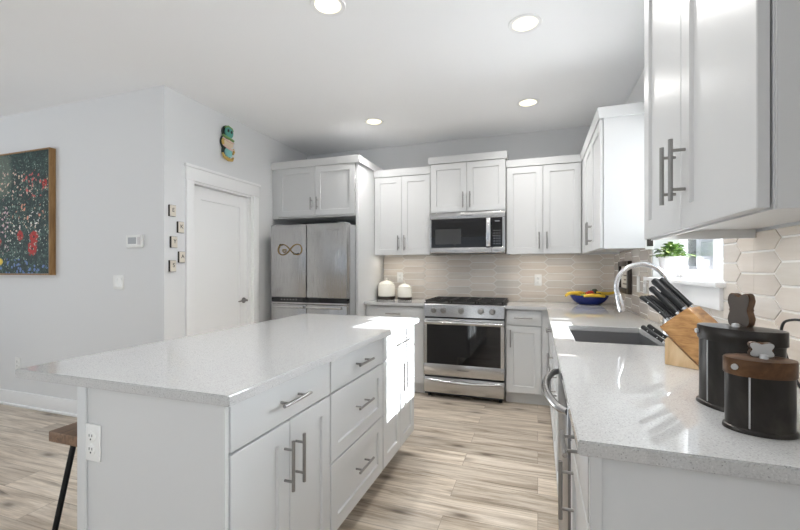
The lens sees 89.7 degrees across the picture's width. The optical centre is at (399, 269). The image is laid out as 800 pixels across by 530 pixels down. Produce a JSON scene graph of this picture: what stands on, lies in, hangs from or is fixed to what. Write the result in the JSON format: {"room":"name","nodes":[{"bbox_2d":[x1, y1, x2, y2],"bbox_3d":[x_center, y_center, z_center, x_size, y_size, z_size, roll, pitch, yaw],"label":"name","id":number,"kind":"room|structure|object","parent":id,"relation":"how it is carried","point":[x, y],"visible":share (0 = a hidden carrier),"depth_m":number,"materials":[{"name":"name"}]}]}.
{"room":"kitchen","nodes":[
{"label":"kitchen","id":0,"kind":"room"},
{"bbox_2d":[0,87,151,399],"bbox_3d":[-3.642,-0.086,3.789,3.654,2.670,0.120,0,0,19],"label":"wall","id":1,"kind":"structure","parent":0,"point":[103,145],"depth_m":3.38,"materials":[{"name":"paint"}]},
{"bbox_2d":[15,357,19,369],"bbox_3d":[-3.490,0.862,3.669,0.070,0.115,0.009,0,0,19],"label":"electrical outlet","id":2,"kind":"object","parent":1,"relation":"attached to","point":[17,359],"visible":0.97,"depth_m":3.67,"materials":[{"name":"white plastic"}]},
{"bbox_2d":[0,147,55,274],"bbox_3d":[-3.536,-0.499,3.663,1.120,1.100,0.049,0,0,19],"label":"painting","id":3,"kind":"object","parent":1,"relation":"attached to","point":[27,178],"visible":1,"depth_m":3.56,"materials":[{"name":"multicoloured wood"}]},
{"bbox_2d":[0,389,76,416],"bbox_3d":[-3.609,1.181,3.701,3.773,0.135,0.026,0,0,19],"label":"baseboard","id":4,"kind":"structure","parent":1,"relation":"attached to","point":[62,406],"depth_m":3.55,"materials":[{"name":"paint"}]},
{"bbox_2d":[113,275,123,289],"bbox_3d":[-2.279,0.106,3.254,0.118,0.115,0.010,0,0,19],"label":"light switch","id":5,"kind":"object","parent":1,"relation":"attached to","point":[118,280],"visible":1,"depth_m":3.25,"materials":[{"name":"white plastic"}]},
{"bbox_2d":[126,235,143,247],"bbox_3d":[-2.099,-0.222,3.183,0.170,0.098,0.027,0,0,19],"label":"thermostat","id":6,"kind":"object","parent":1,"relation":"attached to","point":[131,240],"visible":1,"depth_m":3.17,"materials":[{"name":"white plastic"}]},
{"bbox_2d":[152,85,306,342],"bbox_3d":[-1.546,-0.086,4.085,0.120,2.670,2.038,0,0,19],"label":"wall","id":7,"kind":"structure","parent":0,"point":[185,129],"depth_m":3.28,"materials":[{"name":"paint"}]},
{"bbox_2d":[168,204,175,216],"bbox_3d":[-1.789,-0.459,3.158,0.020,0.090,0.058,0,0,19],"label":"picture frame","id":8,"kind":"object","parent":7,"relation":"attached to","point":[171,208],"depth_m":3.15,"materials":[{"name":"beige wood"}]},
{"bbox_2d":[168,236,184,271],"bbox_3d":[-1.774,-0.119,3.201,0.020,0.278,0.143,0,0,19],"label":"tiles","id":9,"kind":"structure","parent":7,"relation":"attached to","point":[171,263],"depth_m":3.17,"materials":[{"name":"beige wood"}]},
{"bbox_2d":[177,221,183,232],"bbox_3d":[-1.764,-0.336,3.232,0.020,0.090,0.058,0,0,19],"label":"picture frame","id":10,"kind":"object","parent":7,"relation":"attached to","point":[180,225],"depth_m":3.22,"materials":[{"name":"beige wood"}]},
{"bbox_2d":[184,163,260,336],"bbox_3d":[-1.652,0.192,3.726,0.152,2.115,0.930,0,0,19],"label":"door","id":11,"kind":"structure","parent":7,"relation":"in","point":[218,220],"depth_m":3.70,"materials":[{"name":"paint"}]},
{"bbox_2d":[220,125,234,161],"bbox_3d":[-1.585,-1.156,3.702,0.050,0.330,0.162,0,0,19],"label":"ornament","id":12,"kind":"object","parent":7,"relation":"attached to","point":[226,144],"visible":1,"depth_m":3.68,"materials":[{"name":"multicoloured ceramic"}]},
{"bbox_2d":[0,392,558,529],"bbox_3d":[-2.677,1.299,1.119,7.550,0.100,8.723,0,0,19],"label":"floor","id":13,"kind":"structure","parent":0,"point":[466,463],"depth_m":2.46,"materials":[{"name":"brown wood"}]},
{"bbox_2d":[49,422,76,529],"bbox_3d":[-1.098,0.919,1.592,0.309,0.660,0.439,0,0,19],"label":"bar stool","id":14,"kind":"object","parent":13,"relation":"on","point":[67,435],"visible":0.19,"depth_m":1.47,"materials":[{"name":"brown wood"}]},
{"bbox_2d":[77,386,228,529],"bbox_3d":[-0.456,0.807,2.005,0.568,0.884,1.771,0,0,19],"label":"panelling","id":15,"kind":"object","parent":13,"relation":"on","point":[164,464],"visible":0.36,"depth_m":1.17,"materials":[{"name":"paint"}]},
{"bbox_2d":[86,423,100,461],"bbox_3d":[-0.951,0.535,1.242,0.070,0.113,0.009,0,0,19],"label":"electrical outlet","id":16,"kind":"object","parent":15,"relation":"attached to","point":[93,432],"visible":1,"depth_m":1.24,"materials":[{"name":"white plastic"}]},
{"bbox_2d":[87,431,94,441],"bbox_3d":[-0.952,0.515,1.240,0.035,0.035,0.004,0,0,19],"label":"socket","id":17,"kind":"object","parent":16,"relation":"attached to","point":[90,434],"depth_m":1.24,"materials":[{"name":"white plastic"}]},
{"bbox_2d":[87,444,95,454],"bbox_3d":[-0.952,0.556,1.240,0.035,0.035,0.004,0,0,19],"label":"socket","id":18,"kind":"object","parent":16,"relation":"attached to","point":[91,448],"depth_m":1.24,"materials":[{"name":"white plastic"}]},
{"bbox_2d":[229,362,329,529],"bbox_3d":[-0.613,0.807,1.446,0.587,0.884,0.565,0,0,19],"label":"base cabinet","id":19,"kind":"object","parent":13,"relation":"on","point":[279,436],"visible":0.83,"depth_m":1.32,"materials":[{"name":"paint"}]},
{"bbox_2d":[271,222,355,319],"bbox_3d":[-0.798,0.393,4.368,0.871,1.712,0.832,0,0,19],"label":"refrigerator","id":20,"kind":"object","parent":13,"relation":"on","point":[321,279],"visible":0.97,"depth_m":4.00,"materials":[{"name":"grey metal"}]},
{"bbox_2d":[278,244,301,254],"bbox_3d":[-1.114,-0.199,4.064,0.288,0.116,0.009,0,0,19],"label":"ornament","id":21,"kind":"object","parent":20,"relation":"attached to","point":[280,244],"visible":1,"depth_m":4.07,"materials":[{"name":"gold metal"}]},
{"bbox_2d":[327,339,382,529],"bbox_3d":[-0.426,0.807,1.991,0.587,0.884,0.583,0,0,19],"label":"base cabinet","id":22,"kind":"object","parent":13,"relation":"on","point":[356,377],"visible":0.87,"depth_m":1.85,"materials":[{"name":"paint"}]},
{"bbox_2d":[15,314,418,406],"bbox_3d":[-0.581,0.350,2.052,0.889,0.030,1.793,0,0,19],"label":"countertop","id":23,"kind":"structure","parent":22,"relation":"on","point":[228,367],"depth_m":1.49,"materials":[{"name":"white stone"}]},
{"bbox_2d":[356,163,383,315],"bbox_3d":[-0.316,0.089,4.369,0.028,2.319,0.702,0,0,19],"label":"end panel","id":24,"kind":"object","parent":13,"relation":"on","point":[369,267],"visible":0.36,"depth_m":4.20,"materials":[{"name":"paint"}]},
{"bbox_2d":[366,305,424,392],"bbox_3d":[0.018,0.807,4.313,0.638,0.884,0.572,0,0,19],"label":"base cabinet","id":25,"kind":"object","parent":13,"relation":"on","point":[371,310],"visible":0.32,"depth_m":4.01,"materials":[{"name":"paint"}]},
{"bbox_2d":[364,298,427,305],"bbox_3d":[0.019,0.350,4.312,0.641,0.030,0.572,0,0,19],"label":"countertop","id":26,"kind":"structure","parent":25,"relation":"on","point":[395,302],"depth_m":4.10,"materials":[{"name":"white stone"}]},
{"bbox_2d":[378,278,394,299],"bbox_3d":[-0.150,0.215,4.491,0.194,0.239,0.194,0,0,19],"label":"ceramic jar","id":27,"kind":"object","parent":26,"relation":"on","point":[386,289],"visible":1,"depth_m":4.41,"materials":[{"name":"white ceramic"}]},
{"bbox_2d":[398,282,411,299],"bbox_3d":[0.053,0.235,4.421,0.160,0.199,0.160,0,0,19],"label":"ceramic jar","id":28,"kind":"object","parent":26,"relation":"on","point":[404,290],"visible":0.98,"depth_m":4.36,"materials":[{"name":"white ceramic"}]},
{"bbox_2d":[381,325,413,468],"bbox_3d":[-0.237,0.807,2.544,0.587,0.884,0.581,0,0,19],"label":"base cabinet","id":29,"kind":"object","parent":13,"relation":"on","point":[398,349],"visible":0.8,"depth_m":2.41,"materials":[{"name":"paint"}]},
{"bbox_2d":[424,296,508,402],"bbox_3d":[0.679,0.775,4.061,0.766,0.948,0.628,0,0,19],"label":"gas range","id":30,"kind":"object","parent":13,"relation":"on","point":[464,337],"visible":1,"depth_m":3.81,"materials":[{"name":"silver metal"}]},
{"bbox_2d":[424,300,508,304],"bbox_3d":[0.690,0.330,4.093,0.766,0.007,0.562,0,0,19],"label":"cooktop","id":31,"kind":"object","parent":30,"relation":"in","point":[430,302],"depth_m":3.87,"materials":[{"name":"black ceramic"}]},
{"bbox_2d":[505,309,549,405],"bbox_3d":[1.264,0.807,3.886,0.447,0.884,0.572,0,0,19],"label":"base cabinet","id":32,"kind":"object","parent":13,"relation":"on","point":[526,337],"visible":0.94,"depth_m":3.68,"materials":[{"name":"paint"}]},
{"bbox_2d":[546,323,553,445],"bbox_3d":[1.423,0.807,2.992,0.644,0.884,1.083,0,0,19],"label":"base cabinet","id":33,"kind":"object","parent":13,"relation":"on","point":[550,356],"visible":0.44,"depth_m":2.94,"materials":[{"name":"paint"}]},
{"bbox_2d":[548,347,557,490],"bbox_3d":[1.117,0.807,2.098,0.644,0.884,0.803,0,0,19],"label":"base cabinet","id":34,"kind":"object","parent":13,"relation":"on","point":[555,377],"visible":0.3,"depth_m":2.16,"materials":[{"name":"paint"}]},
{"bbox_2d":[542,365,570,529],"bbox_3d":[0.858,0.811,1.439,0.660,0.876,0.600,0,0,19],"label":"dishwasher","id":35,"kind":"object","parent":13,"relation":"on","point":[564,423],"visible":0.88,"depth_m":1.39,"materials":[{"name":"silver metal"}]},
{"bbox_2d":[558,425,799,529],"bbox_3d":[0.714,0.807,0.919,0.644,0.884,0.465,0,0,19],"label":"base cabinet","id":36,"kind":"object","parent":13,"relation":"on","point":[606,494],"visible":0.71,"depth_m":0.75,"materials":[{"name":"paint"}]},
{"bbox_2d":[505,301,799,485],"bbox_3d":[1.042,0.350,2.407,0.988,0.030,3.515,0,0,19],"label":"countertop","id":37,"kind":"structure","parent":36,"relation":"on","point":[624,403],"depth_m":0.96,"materials":[{"name":"white stone"}]},
{"bbox_2d":[570,295,608,304],"bbox_3d":[1.798,0.291,3.824,0.340,0.086,0.204,0,0,19],"label":"fruit bowl","id":38,"kind":"object","parent":37,"relation":"on","point":[578,299],"visible":0.87,"depth_m":3.76,"materials":[{"name":"blue ceramic"}]},
{"bbox_2d":[565,291,580,296],"bbox_3d":[1.645,0.239,3.823,0.178,0.055,0.036,0,0,-10],"label":"banana","id":39,"kind":"object","parent":38,"relation":"in","point":[571,292],"visible":0.92,"depth_m":3.81,"materials":[{"name":"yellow food"}]},
{"bbox_2d":[583,294,606,297],"bbox_3d":[1.792,0.243,3.698,0.201,0.036,0.032,0,0,18],"label":"banana","id":40,"kind":"object","parent":38,"relation":"on","point":[586,295],"visible":1,"depth_m":3.69,"materials":[{"name":"yellow food"}]},
{"bbox_2d":[596,291,613,294],"bbox_3d":[1.933,0.226,3.787,0.189,0.040,0.031,0,0,25],"label":"banana","id":41,"kind":"object","parent":38,"relation":"on","point":[602,293],"visible":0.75,"depth_m":3.77,"materials":[{"name":"yellow food"}]},
{"bbox_2d":[570,330,658,345],"bbox_3d":[1.087,0.472,2.075,0.401,0.212,0.594,0,0,19],"label":"sink","id":42,"kind":"object","parent":37,"relation":"in","point":[579,336],"visible":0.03,"depth_m":2.33,"materials":[{"name":"grey metal"}]},
{"bbox_2d":[613,262,669,335],"bbox_3d":[1.226,0.148,2.018,0.271,0.372,0.105,0,0,19],"label":"faucet","id":43,"kind":"object","parent":37,"relation":"on","point":[618,298],"visible":0.61,"depth_m":2.06,"materials":[{"name":"silver metal"}]},
{"bbox_2d":[660,306,717,369],"bbox_3d":[1.028,0.232,1.362,0.105,0.204,0.230,0,0,-34],"label":"knife block","id":44,"kind":"object","parent":37,"relation":"on","point":[682,342],"visible":0.6,"depth_m":1.37,"materials":[{"name":"brown wood"}]},
{"bbox_2d":[641,325,664,343],"bbox_3d":[0.924,0.238,1.464,0.014,0.060,0.087,0,0,-34],"label":"knife","id":45,"kind":"object","parent":44,"relation":"in","point":[643,327],"visible":0.98,"depth_m":1.46,"materials":[{"name":"black plastic"}]},
{"bbox_2d":[639,296,669,320],"bbox_3d":[0.919,0.141,1.453,0.012,0.085,0.103,0,0,-34],"label":"knife","id":46,"kind":"object","parent":44,"relation":"in","point":[642,298],"visible":1,"depth_m":1.45,"materials":[{"name":"black plastic"}]},
{"bbox_2d":[647,324,667,338],"bbox_3d":[0.963,0.238,1.492,0.014,0.060,0.087,0,0,-34],"label":"knife","id":47,"kind":"object","parent":44,"relation":"in","point":[658,332],"visible":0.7,"depth_m":1.50,"materials":[{"name":"black plastic"}]},
{"bbox_2d":[644,295,672,318],"bbox_3d":[0.941,0.141,1.468,0.012,0.085,0.103,0,0,-34],"label":"knife","id":48,"kind":"object","parent":44,"relation":"in","point":[647,297],"visible":0.65,"depth_m":1.46,"materials":[{"name":"black plastic"}]},
{"bbox_2d":[648,295,674,316],"bbox_3d":[0.962,0.141,1.482,0.012,0.085,0.103,0,0,-34],"label":"knife","id":49,"kind":"object","parent":44,"relation":"in","point":[649,296],"visible":0.56,"depth_m":1.47,"materials":[{"name":"black plastic"}]},
{"bbox_2d":[650,295,675,315],"bbox_3d":[0.983,0.141,1.496,0.012,0.085,0.103,0,0,-34],"label":"knife","id":50,"kind":"object","parent":44,"relation":"in","point":[653,296],"visible":0.44,"depth_m":1.50,"materials":[{"name":"black plastic"}]},
{"bbox_2d":[649,286,680,314],"bbox_3d":[0.947,0.112,1.440,0.017,0.101,0.104,0,0,-34],"label":"knife","id":51,"kind":"object","parent":44,"relation":"in","point":[652,289],"visible":0.94,"depth_m":1.44,"materials":[{"name":"black plastic"}]},
{"bbox_2d":[651,278,687,310],"bbox_3d":[0.956,0.089,1.428,0.020,0.113,0.117,0,0,-34],"label":"knife","id":52,"kind":"object","parent":44,"relation":"in","point":[656,282],"visible":0.95,"depth_m":1.42,"materials":[{"name":"black plastic"}]},
{"bbox_2d":[660,292,682,311],"bbox_3d":[0.991,0.122,1.461,0.017,0.084,0.086,0,0,-34],"label":"knife","id":53,"kind":"object","parent":44,"relation":"in","point":[673,303],"visible":0.15,"depth_m":1.45,"materials":[{"name":"black plastic"}]},
{"bbox_2d":[659,277,694,307],"bbox_3d":[0.997,0.086,1.452,0.018,0.112,0.116,0,0,-34],"label":"knife","id":54,"kind":"object","parent":44,"relation":"in","point":[663,280],"visible":0.68,"depth_m":1.44,"materials":[{"name":"black plastic"}]},
{"bbox_2d":[694,293,789,411],"bbox_3d":[0.811,0.196,0.961,0.118,0.277,0.189,0,0,-19],"label":"canister","id":55,"kind":"object","parent":37,"relation":"on","point":[716,340],"visible":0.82,"depth_m":0.95,"materials":[{"name":"metal"}]},
{"bbox_2d":[722,341,799,439],"bbox_3d":[0.748,0.243,0.837,0.124,0.183,0.097,0,0,25],"label":"canister","id":56,"kind":"object","parent":37,"relation":"on","point":[760,387],"visible":1,"depth_m":0.80,"materials":[{"name":"metal"}]},
{"bbox_2d":[780,318,799,388],"bbox_3d":[1.026,0.229,0.944,0.054,0.213,0.362,0,0,19],"label":"power cord","id":57,"kind":"object","parent":37,"relation":"on","point":[793,319],"visible":0.41,"depth_m":1.09,"materials":[{"name":"black rubber"}]},
{"bbox_2d":[0,0,643,155],"bbox_3d":[-2.677,-1.496,1.119,7.550,0.150,8.723,0,0,19],"label":"ceiling","id":58,"kind":"structure","parent":0,"point":[304,79],"depth_m":2.74,"materials":[{"name":"paint"}]},
{"bbox_2d":[310,0,345,16],"bbox_3d":[-0.388,-1.418,2.163,0.190,0.006,0.190,0,0,19],"label":"recessed light","id":59,"kind":"object","parent":58,"relation":"in","point":[329,8],"visible":1,"depth_m":2.18,"materials":[{"name":"paint"}]},
{"bbox_2d":[364,118,383,125],"bbox_3d":[-0.250,-1.418,3.871,0.190,0.006,0.190,0,0,19],"label":"recessed light","id":60,"kind":"object","parent":58,"relation":"in","point":[370,121],"visible":1,"depth_m":3.87,"materials":[{"name":"beige"}]},
{"bbox_2d":[508,13,541,33],"bbox_3d":[0.723,-1.418,2.326,0.190,0.006,0.190,0,0,19],"label":"recessed light","id":61,"kind":"object","parent":58,"relation":"in","point":[528,22],"visible":1,"depth_m":2.32,"materials":[{"name":"beige"}]},
{"bbox_2d":[516,98,539,107],"bbox_3d":[1.091,-1.418,3.429,0.190,0.006,0.190,0,0,19],"label":"recessed light","id":62,"kind":"object","parent":58,"relation":"in","point":[527,102],"visible":1,"depth_m":3.42,"materials":[{"name":"beige"}]},
{"bbox_2d":[307,126,609,303],"bbox_3d":[0.438,-0.086,4.573,3.556,2.670,0.170,0,0,19],"label":"wall","id":63,"kind":"structure","parent":0,"point":[567,141],"depth_m":4.33,"materials":[{"name":"paint"}]},
{"bbox_2d":[271,154,382,223],"bbox_3d":[-0.788,-0.843,4.504,1.040,0.603,0.751,0,0,19],"label":"upper cabinet","id":64,"kind":"object","parent":63,"relation":"attached to","point":[319,190],"visible":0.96,"depth_m":4.20,"materials":[{"name":"paint"}]},
{"bbox_2d":[374,166,436,255],"bbox_3d":[0.057,-0.614,4.432,0.636,0.925,0.322,0,0,19],"label":"upper cabinet","id":65,"kind":"object","parent":63,"relation":"attached to","point":[402,196],"visible":0.96,"depth_m":4.31,"materials":[{"name":"paint"}]},
{"bbox_2d":[428,150,508,213],"bbox_3d":[0.718,-0.870,4.195,0.793,0.582,0.342,0,0,19],"label":"upper cabinet","id":66,"kind":"object","parent":63,"relation":"attached to","point":[474,182],"visible":0.97,"depth_m":4.06,"materials":[{"name":"paint"}]},
{"bbox_2d":[430,210,505,254],"bbox_3d":[0.713,-0.367,4.181,0.760,0.415,0.368,0,0,19],"label":"microwave","id":67,"kind":"object","parent":66,"relation":"attached to","point":[480,232],"visible":1,"depth_m":4.04,"materials":[{"name":"silver metal"}]},
{"bbox_2d":[384,254,613,303],"bbox_3d":[0.946,0.134,4.303,2.400,0.630,0.006,0,0,19],"label":"tiled wall","id":68,"kind":"structure","parent":63,"relation":"attached to","point":[512,276],"depth_m":4.25,"materials":[{"name":"white tile"}]},
{"bbox_2d":[397,272,402,281],"bbox_3d":[0.000,0.091,4.619,0.070,0.115,0.009,0,0,19],"label":"electrical outlet","id":69,"kind":"object","parent":68,"relation":"attached to","point":[399,274],"visible":1,"depth_m":4.62,"materials":[{"name":"white plastic"}]},
{"bbox_2d":[535,274,541,285],"bbox_3d":[1.419,0.112,4.133,0.070,0.115,0.009,0,0,19],"label":"electrical outlet","id":70,"kind":"object","parent":68,"relation":"attached to","point":[538,277],"visible":1,"depth_m":4.13,"materials":[{"name":"white plastic"}]},
{"bbox_2d":[506,154,581,254],"bbox_3d":[1.409,-0.606,3.969,0.683,0.920,0.322,0,0,19],"label":"upper cabinet","id":71,"kind":"object","parent":63,"relation":"attached to","point":[544,195],"visible":0.98,"depth_m":3.85,"materials":[{"name":"paint"}]},
{"bbox_2d":[615,69,799,387],"bbox_3d":[0.842,-0.086,0.004,0.170,2.670,8.553,0,0,19],"label":"wall","id":72,"kind":"structure","parent":0,"point":[637,94],"depth_m":2.62,"materials":[{"name":"paint"}]},
{"bbox_2d":[580,102,644,254],"bbox_3d":[1.633,-0.601,3.150,0.352,0.930,1.159,0,0,19],"label":"upper cabinet","id":73,"kind":"object","parent":72,"relation":"attached to","point":[612,153],"visible":0.96,"depth_m":2.63,"materials":[{"name":"paint"}]},
{"bbox_2d":[645,239,653,248],"bbox_3d":[1.589,-0.176,2.559,0.048,0.100,0.016,0,0,19],"label":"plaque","id":74,"kind":"object","parent":73,"relation":"attached to","point":[649,244],"visible":0.52,"depth_m":2.56,"materials":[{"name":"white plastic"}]},
{"bbox_2d":[644,239,726,310],"bbox_3d":[1.534,-0.357,2.096,0.215,1.047,1.130,0,0,19],"label":"window","id":75,"kind":"structure","parent":72,"relation":"in","point":[704,288],"depth_m":1.95,"materials":[{"name":"paint"}]},
{"bbox_2d":[650,242,694,277],"bbox_3d":[1.643,-0.056,2.438,0.210,0.216,0.239,0,0,19],"label":"potted plant","id":76,"kind":"object","parent":75,"relation":"on","point":[671,264],"visible":0.98,"depth_m":2.39,"materials":[{"name":"green plant"}]},
{"bbox_2d":[614,225,799,382],"bbox_3d":[1.518,-0.273,2.257,0.006,1.216,3.494,0,0,19],"label":"tiled wall","id":77,"kind":"structure","parent":72,"relation":"attached to","point":[766,266],"depth_m":1.34,"materials":[{"name":"white tile"}]},
{"bbox_2d":[618,261,631,293],"bbox_3d":[1.877,0.067,3.363,0.030,0.265,0.420,0,0,19],"label":"framed sign","id":78,"kind":"object","parent":77,"relation":"attached to","point":[625,284],"visible":0.85,"depth_m":3.25,"materials":[{"name":"black wood"}]},
{"bbox_2d":[621,266,625,287],"bbox_3d":[1.885,0.067,3.360,0.011,0.182,0.310,0,0,19],"label":"print","id":79,"kind":"object","parent":78,"relation":"attached to","point":[623,279],"depth_m":3.42,"materials":[{"name":"white paper"}]},
{"bbox_2d":[637,276,639,291],"bbox_3d":[1.747,0.110,2.953,0.010,0.118,0.075,0,0,19],"label":"light switch","id":80,"kind":"object","parent":77,"relation":"attached to","point":[638,277],"visible":1,"depth_m":2.94,"materials":[{"name":"white plastic"}]},
{"bbox_2d":[643,277,646,293],"bbox_3d":[1.686,0.110,2.773,0.009,0.118,0.070,0,0,19],"label":"electrical outlet","id":81,"kind":"object","parent":77,"relation":"attached to","point":[644,281],"visible":0.97,"depth_m":2.76,"materials":[{"name":"white plastic"}]},
{"bbox_2d":[644,0,799,239],"bbox_3d":[0.906,-0.594,1.056,0.368,0.975,0.845,0,0,19],"label":"upper cabinet","id":82,"kind":"object","parent":72,"relation":"attached to","point":[722,77],"visible":1,"depth_m":0.92,"materials":[{"name":"paint"}]},
{"label":"outside","id":83,"kind":"structure","parent":0,"visible":0},
{"bbox_3d":[10.253,1.549,3.887,15.120,0.100,30.000,0,0,19],"label":"ground","id":84,"kind":"structure","parent":83,"visible":0},
{"bbox_2d":[687,259,712,269],"bbox_3d":[4.544,0.674,5.998,0.110,1.650,3.893,0,0,19],"label":"fence","id":85,"kind":"object","parent":84,"relation":"on","point":[705,263],"visible":0.13,"depth_m":5.96,"materials":[{"name":"white"}]},
{"bbox_2d":[687,239,723,265],"bbox_3d":[8.976,-1.101,9.277,5.030,5.200,9.030,0,0,19],"label":"neighbouring house","id":86,"kind":"structure","parent":84,"relation":"on","point":[701,248],"depth_m":7.83,"materials":[{"name":"grey"}]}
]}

